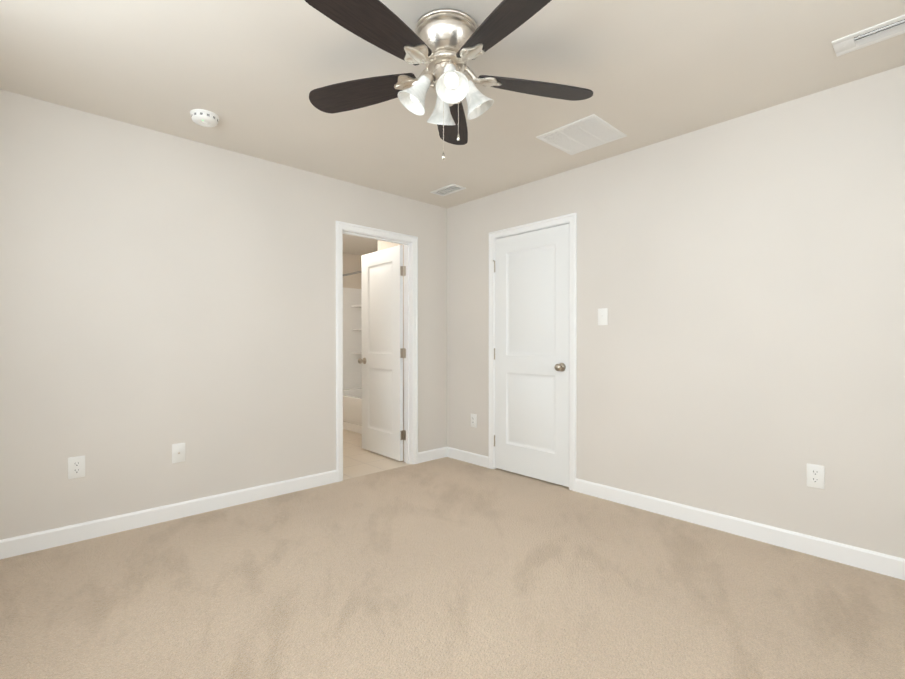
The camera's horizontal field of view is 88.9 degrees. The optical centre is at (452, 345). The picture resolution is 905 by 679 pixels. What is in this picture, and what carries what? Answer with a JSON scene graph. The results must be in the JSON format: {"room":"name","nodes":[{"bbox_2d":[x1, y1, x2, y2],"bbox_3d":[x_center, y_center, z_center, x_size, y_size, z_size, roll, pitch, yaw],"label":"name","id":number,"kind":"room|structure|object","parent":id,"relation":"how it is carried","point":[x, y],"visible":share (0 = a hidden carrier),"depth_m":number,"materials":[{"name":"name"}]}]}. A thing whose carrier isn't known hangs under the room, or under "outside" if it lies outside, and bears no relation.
{"room":"empty bedroom","nodes":[
{"label":"empty bedroom","id":0,"kind":"room"},
{"bbox_2d":[0,89,446,539],"bbox_3d":[-1.175,-0.121,3.575,4.670,2.440,0.115,0,1,-43],"label":"wall","id":1,"kind":"structure","parent":0,"point":[161,293],"depth_m":2.90,"materials":[{"name":"paint"}]},
{"bbox_2d":[68,455,84,478],"bbox_3d":[-2.125,0.687,2.609,0.076,0.122,0.009,0,1,-43],"label":"outlet","id":2,"kind":"object","parent":1,"relation":"attached to","point":[76,467],"visible":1,"depth_m":2.61,"materials":[{"name":"white plastic"}]},
{"bbox_2d":[0,470,336,558],"bbox_3d":[-1.834,1.056,2.882,2.458,0.098,0.013,0,1,-43],"label":"baseboard","id":3,"kind":"structure","parent":1,"relation":"attached to","point":[28,543],"depth_m":2.85,"materials":[{"name":"white wood"}]},
{"bbox_2d":[172,443,184,462],"bbox_3d":[-1.751,0.686,2.953,0.076,0.122,0.016,0,1,-43],"label":"outlet plate","id":4,"kind":"object","parent":1,"relation":"attached to","point":[178,452],"visible":1,"depth_m":2.95,"materials":[{"name":"white plastic"}]},
{"bbox_2d":[336,221,417,481],"bbox_3d":[-0.674,0.044,4.045,0.836,2.102,0.150,0,1,-43],"label":"door frame","id":5,"kind":"structure","parent":1,"relation":"attached to","point":[409,243],"depth_m":4.24,"materials":[{"name":"white wood"}]},
{"bbox_2d":[358,245,405,460],"bbox_3d":[-0.688,0.067,4.579,0.182,2.020,0.749,0,1,-43],"label":"bathroom door","id":6,"kind":"structure","parent":1,"relation":"in","point":[383,272],"depth_m":4.53,"materials":[{"name":"painted wood"},{"name":"satin nickel"}]},
{"bbox_2d":[418,447,447,462],"bbox_3d":[-0.202,1.043,4.406,0.336,0.098,0.013,0,1,-43],"label":"baseboard","id":7,"kind":"structure","parent":1,"relation":"attached to","point":[438,453],"depth_m":4.41,"materials":[{"name":"white wood"}]},
{"bbox_2d":[343,253,361,288],"bbox_3d":[-2.259,-0.143,6.258,2.310,2.440,0.115,0,1,-43],"label":"wall","id":8,"kind":"structure","parent":0,"point":[351,263],"depth_m":6.88,"materials":[{"name":"paint"}]},
{"bbox_2d":[343,271,360,275],"bbox_3d":[-1.364,-0.921,5.968,0.056,0.056,1.518,0,1,-43],"label":"rail","id":9,"kind":"object","parent":8,"relation":"attached to","point":[352,273],"visible":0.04,"depth_m":5.86,"materials":[{"name":"silver metal"}]},
{"bbox_2d":[343,429,411,479],"bbox_3d":[-1.329,1.115,5.288,2.570,0.060,2.815,0,1,-43],"label":"floor","id":10,"kind":"structure","parent":0,"point":[358,460],"depth_m":4.40,"materials":[{"name":"beige tile"}]},
{"bbox_2d":[343,287,361,433],"bbox_3d":[-1.116,0.112,6.208,0.758,1.929,1.516,0,1,-43],"label":"bathtub","id":11,"kind":"object","parent":10,"relation":"on","point":[352,368],"visible":0.17,"depth_m":6.83,"materials":[{"name":"white plastic"}]},
{"bbox_2d":[0,457,904,678],"bbox_3d":[0.191,1.142,2.035,4.550,0.060,4.015,0,1,-43],"label":"floor carpet","id":12,"kind":"object","parent":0,"point":[446,568],"visible":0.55,"depth_m":2.05,"materials":[{"name":"beige carpet"}]},
{"bbox_2d":[0,0,904,254],"bbox_3d":[-0.726,-1.387,3.084,4.670,0.100,6.830,0,1,-43],"label":"ceiling","id":13,"kind":"structure","parent":0,"point":[251,74],"depth_m":2.24,"materials":[{"name":"paint"}]},
{"bbox_2d":[190,109,218,126],"bbox_3d":[-1.433,-1.309,2.670,0.150,0.049,0.150,0,1,-43],"label":"smoke detector","id":14,"kind":"object","parent":13,"relation":"attached to","point":[203,117],"visible":1,"depth_m":2.63,"materials":[{"name":"white plastic"}]},
{"bbox_2d":[430,184,465,195],"bbox_3d":[-0.039,-1.339,3.978,0.153,0.012,0.292,0,1,-43],"label":"ceiling vent","id":15,"kind":"object","parent":13,"relation":"in","point":[448,189],"visible":1,"depth_m":3.97,"materials":[{"name":"white metal"}]},
{"bbox_2d":[305,0,592,159],"bbox_3d":[-0.032,-1.047,1.901,1.288,0.560,1.295,0,1,-43],"label":"ceiling fan","id":16,"kind":"object","parent":13,"relation":"hanging from","point":[444,46],"visible":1,"depth_m":1.86,"materials":[{"name":"black wood"}]},
{"bbox_2d":[536,114,626,154],"bbox_3d":[0.821,-1.332,2.938,0.404,0.007,0.407,0,1,-43],"label":"ceiling vent","id":17,"kind":"object","parent":13,"relation":"in","point":[586,133],"visible":1,"depth_m":2.92,"materials":[{"name":"white metal"}]},
{"bbox_2d":[831,14,904,56],"bbox_3d":[1.957,-1.323,1.795,0.148,0.008,0.733,0,1,-43],"label":"ceiling vent","id":18,"kind":"object","parent":13,"relation":"in","point":[885,30],"visible":1,"depth_m":1.97,"materials":[{"name":"white metal"}]},
{"bbox_2d":[378,65,904,558],"bbox_3d":[0.948,-0.121,3.540,0.135,2.440,5.196,0,1,-43],"label":"wall","id":19,"kind":"structure","parent":0,"point":[741,354],"depth_m":2.68,"materials":[{"name":"paint"}]},
{"bbox_2d":[448,447,487,467],"bbox_3d":[0.135,1.044,4.342,0.013,0.098,0.566,0,1,-43],"label":"baseboard","id":20,"kind":"structure","parent":19,"relation":"attached to","point":[477,459],"depth_m":4.32,"materials":[{"name":"white wood"}]},
{"bbox_2d":[471,414,476,427],"bbox_3d":[0.194,0.693,4.278,0.009,0.122,0.076,0,1,-43],"label":"outlet","id":21,"kind":"object","parent":19,"relation":"attached to","point":[473,420],"visible":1,"depth_m":4.27,"materials":[{"name":"white plastic"}]},
{"bbox_2d":[491,224,569,486],"bbox_3d":[0.646,0.073,3.824,0.182,2.020,0.768,0,1,-43],"label":"closet door","id":22,"kind":"structure","parent":19,"relation":"in","point":[531,348],"depth_m":3.78,"materials":[{"name":"painted wood"},{"name":"satin nickel"}]},
{"bbox_2d":[488,213,576,490],"bbox_3d":[0.670,0.046,3.841,0.132,2.102,0.886,0,1,-43],"label":"door frame","id":23,"kind":"structure","parent":19,"relation":"attached to","point":[571,219],"depth_m":3.52,"materials":[{"name":"white wood"}]},
{"bbox_2d":[598,308,607,324],"bbox_3d":[1.077,-0.209,3.318,0.018,0.122,0.076,0,1,-43],"label":"light switch","id":24,"kind":"object","parent":19,"relation":"attached to","point":[602,316],"visible":1,"depth_m":3.31,"materials":[{"name":"white plastic"}]},
{"bbox_2d":[575,478,904,579],"bbox_3d":[1.758,1.058,2.604,0.013,0.098,2.418,0,1,-43],"label":"baseboard","id":25,"kind":"structure","parent":19,"relation":"attached to","point":[876,562],"depth_m":2.62,"materials":[{"name":"white wood"}]},
{"bbox_2d":[806,463,824,488],"bbox_3d":[1.916,0.688,2.435,0.009,0.122,0.076,0,1,-43],"label":"outlet","id":26,"kind":"object","parent":19,"relation":"attached to","point":[815,476],"visible":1,"depth_m":2.43,"materials":[{"name":"white plastic"}]}
]}

